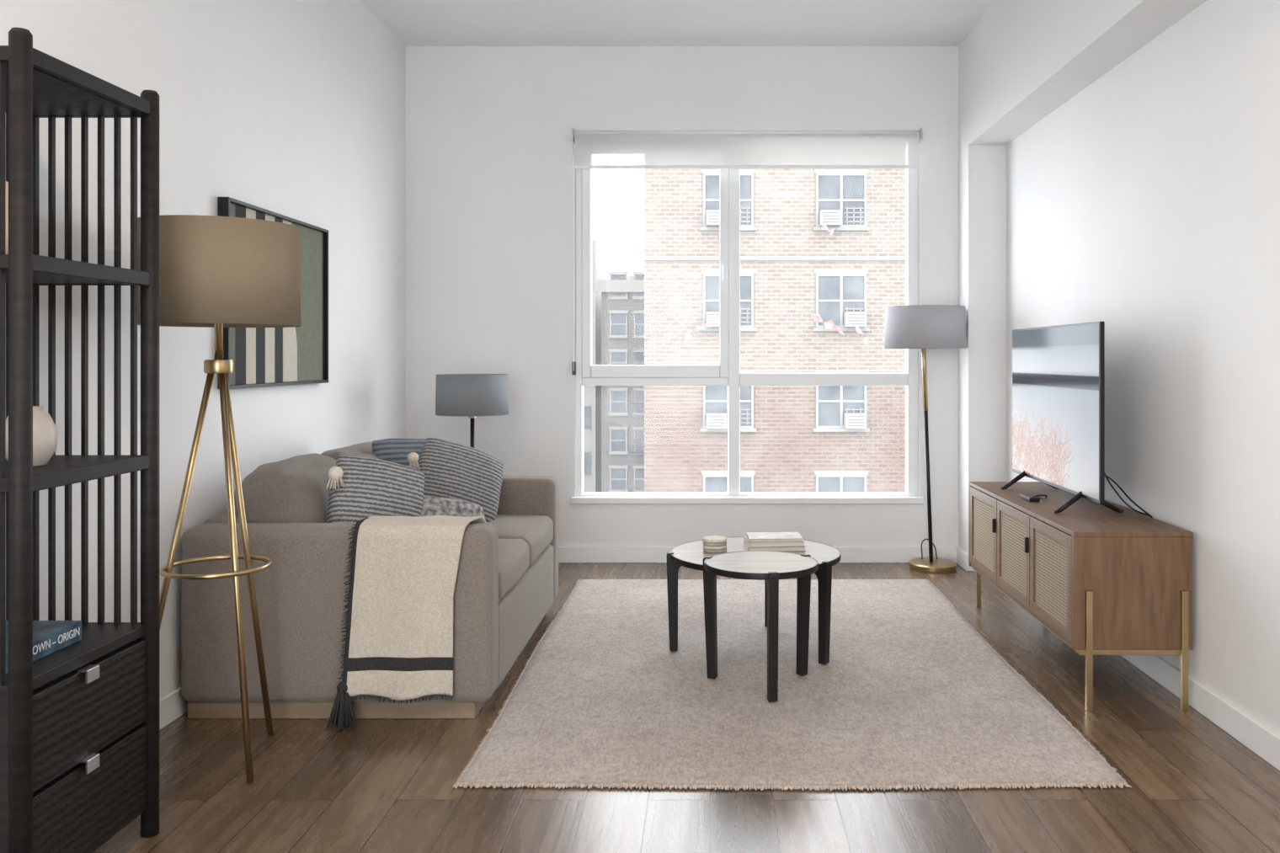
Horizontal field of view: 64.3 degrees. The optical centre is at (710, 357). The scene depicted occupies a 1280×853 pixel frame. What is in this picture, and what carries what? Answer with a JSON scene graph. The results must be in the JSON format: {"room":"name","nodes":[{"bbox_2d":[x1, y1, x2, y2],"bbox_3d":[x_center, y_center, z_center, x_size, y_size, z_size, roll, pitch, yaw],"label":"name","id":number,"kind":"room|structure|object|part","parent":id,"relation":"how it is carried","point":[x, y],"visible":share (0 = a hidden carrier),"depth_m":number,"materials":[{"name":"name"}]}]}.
{"room":"living room","nodes":[
{"label":"living room","id":0,"kind":"room"},
{"bbox_2d":[0,0,405,699],"bbox_3d":[-1.724,-0.285,1.935,0.200,2.750,7.370,0,0,0],"label":"wall","id":1,"kind":"structure","parent":0,"point":[296,109],"depth_m":3.35,"materials":[{"name":"paint"}]},
{"bbox_2d":[159,686,188,730],"bbox_3d":[-1.617,1.048,1.900,0.014,0.085,7.000,0,0,0],"label":"baseboard","id":2,"kind":"structure","parent":1,"relation":"attached to","point":[173,706],"depth_m":3.03,"materials":[{"name":"paint"}]},
{"bbox_2d":[218,197,328,389],"bbox_3d":[-1.604,-0.213,3.772,0.036,0.633,0.875,0,0,0],"label":"framed artwork","id":3,"kind":"object","parent":1,"relation":"attached to","point":[261,357],"visible":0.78,"depth_m":3.89},
{"bbox_2d":[361,0,994,46],"bbox_3d":[-0.056,-1.735,1.935,3.537,0.150,7.370,0,0,0],"label":"ceiling","id":4,"kind":"structure","parent":0,"point":[415,23],"depth_m":4.99,"materials":[{"name":"paint"}]},
{"bbox_2d":[958,0,1206,153],"bbox_3d":[1.416,-1.375,1.900,0.194,0.570,7.000,0,0,0],"label":"ceiling soffit","id":5,"kind":"structure","parent":4,"relation":"attached to","point":[1022,60],"depth_m":4.17,"materials":[{"name":"white paint"}]},
{"bbox_2d":[405,46,958,546],"bbox_3d":[-0.056,-0.285,5.510,3.137,2.750,0.220,0,0,0],"label":"wall","id":6,"kind":"structure","parent":0,"point":[491,253],"depth_m":5.40,"materials":[{"name":"paint"}]},
{"bbox_2d":[576,168,918,496],"bbox_3d":[0.195,-0.228,5.438,1.834,1.945,0.125,0,0,0],"label":"window","id":7,"kind":"structure","parent":6,"relation":"in","point":[909,379],"depth_m":5.42,"materials":[{"name":"plastic"}]},
{"bbox_3d":[-0.296,-0.525,5.444,0.783,1.260,0.072,0,0,0],"label":"casement sash","id":8,"kind":"part","parent":7,"relation":"part of","materials":[{"name":"white plastic"}]},
{"bbox_3d":[0.072,-0.460,5.391,0.020,0.100,0.033,0,0,0],"label":"handle","id":9,"kind":"part","parent":7,"relation":"part of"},
{"bbox_2d":[571,128,922,374],"bbox_3d":[0.189,-0.560,5.362,1.847,1.300,0.075,0,0,0],"label":"roller blind","id":10,"kind":"object","parent":7,"relation":"attached to","point":[593,149],"visible":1,"depth_m":5.33,"materials":[{"name":"fabric"}]},
{"bbox_3d":[-0.727,-0.545,5.360,0.004,1.230,0.034,0,0,-2],"label":"bead chain","id":11,"kind":"part","parent":10,"relation":"part of","materials":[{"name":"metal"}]},
{"bbox_2d":[570,496,923,503],"bbox_3d":[0.195,0.758,5.404,1.874,0.034,0.052,0,0,0],"label":"trim","id":12,"kind":"structure","parent":6,"relation":"attached to","point":[573,499],"depth_m":5.38,"materials":[{"name":"paint"}]},
{"bbox_2d":[558,546,958,563],"bbox_3d":[-0.145,1.048,5.393,2.929,0.085,0.014,0,0,0],"label":"baseboard","id":13,"kind":"structure","parent":6,"relation":"attached to","point":[566,554],"depth_m":5.39,"materials":[{"name":"paint"}]},
{"bbox_2d":[92,563,1279,852],"bbox_3d":[-0.056,1.165,1.935,3.537,0.150,7.370,0,0,0],"label":"floor","id":14,"kind":"structure","parent":0,"point":[373,785],"depth_m":2.50,"materials":[{"name":"brown wood"}]},
{"bbox_2d":[0,26,159,852],"bbox_3d":[-1.437,0.240,2.103,0.345,1.700,0.473,0,0,0],"label":"shelving unit","id":15,"kind":"object","parent":14,"relation":"on","point":[79,722],"visible":0.91,"depth_m":2.15,"materials":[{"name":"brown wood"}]},
{"bbox_2d":[5,181,8,254],"bbox_3d":[-1.385,-0.269,1.990,0.080,0.150,0.080,0,0,0],"label":"vase","id":16,"kind":"object","parent":15,"relation":"on","point":[7,183],"visible":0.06,"depth_m":1.96,"materials":[{"name":"ceramic"}]},
{"bbox_2d":[5,405,58,466],"bbox_3d":[-1.405,0.161,2.090,0.100,0.120,0.100,0,0,0],"label":"ceramic vase","id":17,"kind":"object","parent":15,"relation":"on","point":[45,430],"visible":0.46,"depth_m":2.07,"materials":[{"name":"beige ceramic"}]},
{"bbox_2d":[5,620,81,673],"bbox_3d":[-1.433,0.586,2.053,0.164,0.042,0.255,0,0,0],"label":"hardcover novel","id":18,"kind":"object","parent":15,"relation":"in","point":[49,637],"visible":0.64,"depth_m":2.10,"materials":[{"name":"paper"}]},
{"bbox_2d":[137,214,301,783],"bbox_3d":[-1.320,0.368,2.720,0.410,1.447,0.410,0,0,45],"label":"tripod floor lamp","id":19,"kind":"object","parent":14,"relation":"on","point":[216,272],"visible":0.92,"depth_m":2.61,"materials":[{"name":"beige fabric"}]},
{"bbox_3d":[-1.320,-0.143,2.720,0.022,0.333,0.022,0,0,0],"label":"stem","id":20,"kind":"part","parent":19,"relation":"part of","materials":[{"name":"gold metal"}]},
{"bbox_3d":[-1.320,-0.221,2.720,0.410,0.268,0.410,0,0,0],"label":"lamp shade","id":21,"kind":"part","parent":19,"relation":"part of","materials":[{"name":"beige fabric"}]},
{"bbox_2d":[181,440,558,718],"bbox_3d":[-1.129,0.711,3.730,0.948,0.757,1.390,0,0,0],"label":"sofa","id":22,"kind":"object","parent":14,"relation":"on","point":[507,581],"visible":0.57,"depth_m":3.04,"materials":[{"name":"fabric"}]},
{"bbox_3d":[-1.525,0.773,3.730,0.155,0.542,1.131,0,0,0],"label":"backrest","id":23,"kind":"part","parent":22,"relation":"part of","materials":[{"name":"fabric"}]},
{"bbox_2d":[234,453,335,522],"bbox_3d":[-1.401,0.519,3.455,0.272,0.356,0.561,-12,0,0],"label":"cushion","id":24,"kind":"object","parent":22,"relation":"on","point":[290,491],"depth_m":3.22,"materials":[{"name":"fabric"}]},
{"bbox_3d":[-1.130,0.777,3.107,0.946,0.534,0.145,0,0,0],"label":"arm","id":25,"kind":"part","parent":22,"relation":"part of","materials":[{"name":"fabric"}]},
{"bbox_2d":[322,440,377,462],"bbox_3d":[-1.399,0.518,4.007,0.272,0.365,0.559,-12,0,0],"label":"cushion","id":26,"kind":"object","parent":22,"relation":"on","point":[363,448],"depth_m":3.88,"materials":[{"name":"fabric"}]},
{"bbox_2d":[325,455,424,522],"bbox_3d":[-1.121,0.500,3.404,0.351,0.349,0.197,0,0,-36],"label":"throw pillow","id":27,"kind":"object","parent":22,"relation":"on","point":[360,488],"visible":0.69,"depth_m":3.34,"materials":[{"name":"grey fabric"}]},
{"bbox_2d":[371,437,426,469],"bbox_3d":[-1.211,0.483,4.097,0.156,0.325,0.351,0,0,34],"label":"throw pillow","id":28,"kind":"object","parent":22,"relation":"on","point":[395,450],"visible":0.2,"depth_m":4.03,"materials":[{"name":"blue fabric"}]},
{"bbox_2d":[326,515,485,729],"bbox_3d":[-0.907,0.785,3.073,0.435,0.594,0.269,0,0,0],"label":"throw blanket","id":29,"kind":"object","parent":22,"relation":"on","point":[398,640],"visible":0.96,"depth_m":3.01,"materials":[{"name":"beige fabric"}]},
{"bbox_2d":[420,496,486,522],"bbox_3d":[-0.917,0.577,3.522,0.299,0.201,0.156,0,0,-31],"label":"throw pillow","id":30,"kind":"object","parent":22,"relation":"on","point":[430,506],"visible":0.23,"depth_m":3.50,"materials":[{"name":"grey fabric"}]},
{"bbox_2d":[407,437,505,522],"bbox_3d":[-1.006,0.505,4.032,0.409,0.382,0.214,0,0,-26],"label":"throw pillow","id":31,"kind":"object","parent":22,"relation":"on","point":[450,470],"visible":0.59,"depth_m":3.98,"materials":[{"name":"grey fabric"}]},
{"bbox_2d":[498,538,529,602],"bbox_3d":[-1.051,0.726,3.452,0.792,0.160,0.558,0,0,0],"label":"seat cushion","id":32,"kind":"object","parent":22,"relation":"on","point":[514,554],"depth_m":3.46,"materials":[{"name":"fabric"}]},
{"bbox_2d":[485,515,553,567],"bbox_3d":[-1.051,0.725,4.007,0.791,0.159,0.558,0,0,0],"label":"seat cushion","id":33,"kind":"object","parent":22,"relation":"on","point":[536,530],"depth_m":3.97,"materials":[{"name":"fabric"}]},
{"bbox_3d":[-1.130,0.777,4.352,0.945,0.535,0.145,0,0,0],"label":"arm","id":34,"kind":"part","parent":22,"relation":"part of","materials":[{"name":"fabric"}]},
{"bbox_2d":[435,373,508,447],"bbox_3d":[-1.152,0.585,4.900,0.346,1.010,0.346,0,0,0],"label":"table lamp","id":35,"kind":"object","parent":14,"relation":"on","point":[471,396],"visible":0.73,"depth_m":4.75,"materials":[{"name":"grey fabric"}]},
{"bbox_3d":[-1.152,0.176,4.900,0.346,0.193,0.346,0,0,0],"label":"lamp shade","id":36,"kind":"part","parent":35,"relation":"part of","materials":[{"name":"grey fabric"}]},
{"bbox_2d":[452,578,1132,790],"bbox_3d":[0.205,1.082,3.756,1.740,0.012,2.421,0,0,0],"label":"area rug","id":37,"kind":"object","parent":14,"relation":"on","point":[909,694],"visible":0.95,"depth_m":3.17,"materials":[{"name":"beige carpet"}]},
{"bbox_2d":[666,536,841,664],"bbox_3d":[0.159,0.894,3.764,0.644,0.360,0.639,0,0,0],"label":"coffee table","id":38,"kind":"object","parent":37,"relation":"on","point":[690,554],"visible":0.44,"depth_m":3.71,"materials":[{"name":"paint"}]},
{"bbox_3d":[-0.085,0.894,3.729,0.154,0.359,0.030,0,0,-7],"label":"leg","id":39,"kind":"part","parent":38,"relation":"part of","materials":[{"name":"black wood"}]},
{"bbox_2d":[702,535,727,553],"bbox_3d":[0.015,0.693,3.770,0.092,0.048,0.090,0,0,0],"label":"coasters","id":40,"kind":"object","parent":38,"relation":"on","point":[712,544],"visible":1,"depth_m":3.74,"materials":[{"name":"beige stone"}]},
{"bbox_3d":[0.222,0.894,4.005,0.030,0.359,0.154,0,0,13],"label":"leg","id":41,"kind":"part","parent":38,"relation":"part of","materials":[{"name":"black wood"}]},
{"bbox_2d":[743,532,805,551],"bbox_3d":[0.240,0.694,3.830,0.217,0.047,0.153,0,0,-5],"label":"books","id":42,"kind":"object","parent":38,"relation":"on","point":[778,541],"visible":0.98,"depth_m":3.77,"materials":[{"name":"paper"}]},
{"bbox_3d":[0.358,0.894,3.598,0.154,0.359,0.030,0,0,40],"label":"leg","id":43,"kind":"part","parent":38,"relation":"part of","materials":[{"name":"black wood"}]},
{"bbox_2d":[702,550,818,702],"bbox_3d":[0.164,0.871,3.339,0.381,0.406,0.388,0,0,0],"label":"coffee table","id":44,"kind":"object","parent":37,"relation":"on","point":[770,567],"visible":1,"depth_m":3.38,"materials":[{"name":"paint"}]},
{"bbox_3d":[0.050,0.871,3.387,0.154,0.406,0.030,0,0,20],"label":"leg","id":45,"kind":"part","parent":44,"relation":"part of","materials":[{"name":"black wood"}]},
{"bbox_3d":[0.185,0.871,3.223,0.030,0.406,0.154,0,0,-9],"label":"leg","id":46,"kind":"part","parent":44,"relation":"part of","materials":[{"name":"black wood"}]},
{"bbox_3d":[0.270,0.871,3.413,0.154,0.406,0.030,0,0,-33],"label":"leg","id":47,"kind":"part","parent":44,"relation":"part of","materials":[{"name":"black wood"}]},
{"bbox_2d":[884,304,965,573],"bbox_3d":[1.092,0.415,5.170,0.408,1.350,0.408,0,0,0],"label":"floor lamp","id":48,"kind":"object","parent":14,"relation":"on","point":[923,327],"visible":1,"depth_m":5.03,"materials":[{"name":"grey fabric"}]},
{"bbox_3d":[1.092,-0.154,5.170,0.408,0.212,0.408,0,0,0],"label":"lamp shade","id":49,"kind":"part","parent":48,"relation":"part of","materials":[{"name":"grey fabric"}]},
{"bbox_3d":[1.185,1.016,5.321,0.195,0.142,0.026,0,0,-24],"label":"power cord","id":50,"kind":"part","parent":48,"relation":"part of","materials":[{"name":"black plastic"}]},
{"bbox_2d":[968,481,1193,711],"bbox_3d":[1.303,0.815,3.780,0.382,0.550,1.308,0,0,0],"label":"media console","id":51,"kind":"object","parent":14,"relation":"on","point":[1102,580],"visible":0.96,"depth_m":3.14,"materials":[{"name":"brown wood"}]},
{"bbox_2d":[1019,493,1039,501],"bbox_3d":[1.215,0.532,3.860,0.040,0.014,0.120,0,0,0],"label":"remote control","id":52,"kind":"object","parent":51,"relation":"on","point":[1028,497],"visible":0.98,"depth_m":3.82,"materials":[{"name":"white plastic"}]},
{"bbox_2d":[1001,321,1123,513],"bbox_3d":[1.310,0.208,3.880,0.245,0.660,0.990,0,0,0],"label":"television","id":53,"kind":"object","parent":51,"relation":"on","point":[1058,370],"visible":1,"depth_m":3.75,"materials":[{"name":"black"}]},
{"bbox_3d":[1.314,0.905,3.780,0.340,0.370,1.308,0,0,0],"label":"brass frame","id":54,"kind":"part","parent":51,"relation":"part of","materials":[{"name":"gold metal"}]},
{"bbox_2d":[1031,473,1152,517],"bbox_3d":[1.333,0.454,3.647,0.088,0.170,0.576,0,0,-26],"label":"cables","id":55,"kind":"object","parent":51,"relation":"on","point":[1145,513],"visible":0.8,"depth_m":3.50,"materials":[{"name":"black plastic"}]},
{"bbox_2d":[958,144,1006,554],"bbox_3d":[1.416,0.000,5.295,0.194,2.180,0.210,0,0,0],"label":"wall column","id":56,"kind":"structure","parent":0,"point":[982,168],"depth_m":5.19,"materials":[{"name":"paint"}]},
{"bbox_2d":[1006,0,1279,735],"bbox_3d":[1.613,-0.285,1.935,0.200,2.750,7.370,0,0,0],"label":"wall","id":57,"kind":"structure","parent":0,"point":[1145,205],"depth_m":3.20,"materials":[{"name":"paint"}]},
{"bbox_2d":[956,547,1279,771],"bbox_3d":[1.409,1.048,1.893,0.208,0.085,6.986,0,0,0],"label":"baseboard","id":58,"kind":"structure","parent":57,"relation":"attached to","point":[1257,738],"depth_m":3.02,"materials":[{"name":"paint"}]},
{"label":"outside","id":59,"kind":"structure","parent":0,"visible":0},
{"bbox_3d":[5.000,13.240,43.250,70.000,0.300,73.500,0,0,0],"label":"ground","id":60,"kind":"structure","parent":59,"visible":0},
{"bbox_2d":[583,240,619,492],"bbox_3d":[-7.000,3.990,49.985,4.000,18.200,12.030,0,0,0],"label":"building","id":61,"kind":"structure","parent":60,"relation":"on","point":[603,263],"depth_m":44.10,"materials":[{"name":"stone"}]},
{"bbox_2d":[601,292,644,491],"bbox_3d":[-2.300,5.140,44.000,3.600,15.900,12.000,0,0,0],"label":"facade","id":62,"kind":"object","parent":60,"relation":"on","point":[607,344],"visible":0.14,"depth_m":38.00,"materials":[{"name":"grey concrete"}]},
{"bbox_2d":[597,279,644,292],"bbox_3d":[-2.375,-2.685,37.900,3.750,0.450,0.200,0,0,0],"label":"crown molding","id":63,"kind":"structure","parent":62,"relation":"attached to","point":[603,285],"depth_m":37.80,"materials":[{"name":"stone"}]},
{"bbox_2d":[608,271,644,491],"bbox_3d":[-3.000,4.540,37.950,1.620,15.540,0.100,0,0,0],"label":"sill","id":64,"kind":"structure","parent":62,"relation":"attached to","point":[610,466],"depth_m":37.90,"materials":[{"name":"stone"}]},
{"bbox_2d":[609,274,644,490],"bbox_3d":[-3.000,4.540,37.975,1.540,15.300,0.050,0,0,0],"label":"window","id":65,"kind":"structure","parent":62,"relation":"attached to","point":[610,323],"depth_m":37.95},
{"bbox_2d":[611,274,644,490],"bbox_3d":[-3.000,4.540,37.990,1.460,15.300,0.040,0,0,0],"label":"window panes","id":66,"kind":"structure","parent":65,"relation":"attached to","point":[616,317],"depth_m":37.97,"materials":[{"name":"glass"}]},
{"bbox_2d":[627,272,634,279],"bbox_3d":[-3.200,-3.185,42.000,0.760,0.750,0.760,0,0,0],"label":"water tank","id":67,"kind":"object","parent":62,"relation":"on","point":[631,276],"visible":0.1,"depth_m":41.67,"materials":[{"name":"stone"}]},
{"bbox_2d":[644,168,905,492],"bbox_3d":[5.515,1.890,36.000,14.970,22.400,12.000,0,0,0],"label":"facade","id":68,"kind":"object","parent":60,"relation":"on","point":[784,452],"visible":0.14,"depth_m":30.00,"materials":[{"name":"brick"}]},
{"bbox_2d":[629,341,644,491],"bbox_3d":[-2.350,2.365,37.550,1.300,5.910,0.700,0,0,0],"label":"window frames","id":69,"kind":"structure","parent":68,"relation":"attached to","point":[630,452],"depth_m":37.20,"materials":[{"name":"metal"}]},
{"bbox_2d":[642,256,905,260],"bbox_3d":[5.490,1.290,29.965,15.020,8.600,0.070,0,0,0],"label":"string course","id":70,"kind":"object","parent":68,"relation":"attached to","point":[644,258],"visible":0.32,"depth_m":29.93,"materials":[{"name":"stone"}]},
{"bbox_2d":[703,173,866,491],"bbox_3d":[5.510,1.280,29.965,11.480,19.420,0.110,0,0,0],"label":"window","id":71,"kind":"structure","parent":68,"relation":"attached to","point":[840,401],"depth_m":29.95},
{"bbox_2d":[705,176,863,491],"bbox_3d":[5.510,1.280,30.000,11.380,19.320,0.020,0,0,0],"label":"window panes","id":72,"kind":"structure","parent":71,"relation":"attached to","point":[829,186],"depth_m":29.99,"materials":[{"name":"glass"}]},
{"bbox_2d":[706,209,866,428],"bbox_3d":[5.525,1.845,29.765,11.310,18.250,0.430,0,0,0],"label":"air conditioning unit","id":73,"kind":"object","parent":71,"relation":"attached to","point":[708,224],"visible":0.2,"depth_m":29.55,"materials":[{"name":"metal"}]},
{"bbox_2d":[708,212,864,426],"bbox_3d":[5.525,1.845,29.546,11.210,18.130,0.011,0,0,0],"label":"louvres","id":74,"kind":"object","parent":73,"relation":"attached to","point":[708,212],"visible":0.21,"depth_m":29.54,"materials":[{"name":"white metal"}]},
{"bbox_2d":[700,169,869,474],"bbox_3d":[5.510,1.270,29.950,11.640,19.640,0.140,0,0,0],"label":"sill","id":75,"kind":"structure","parent":68,"relation":"attached to","point":[703,171],"depth_m":29.97,"materials":[{"name":"stone"}]}
]}

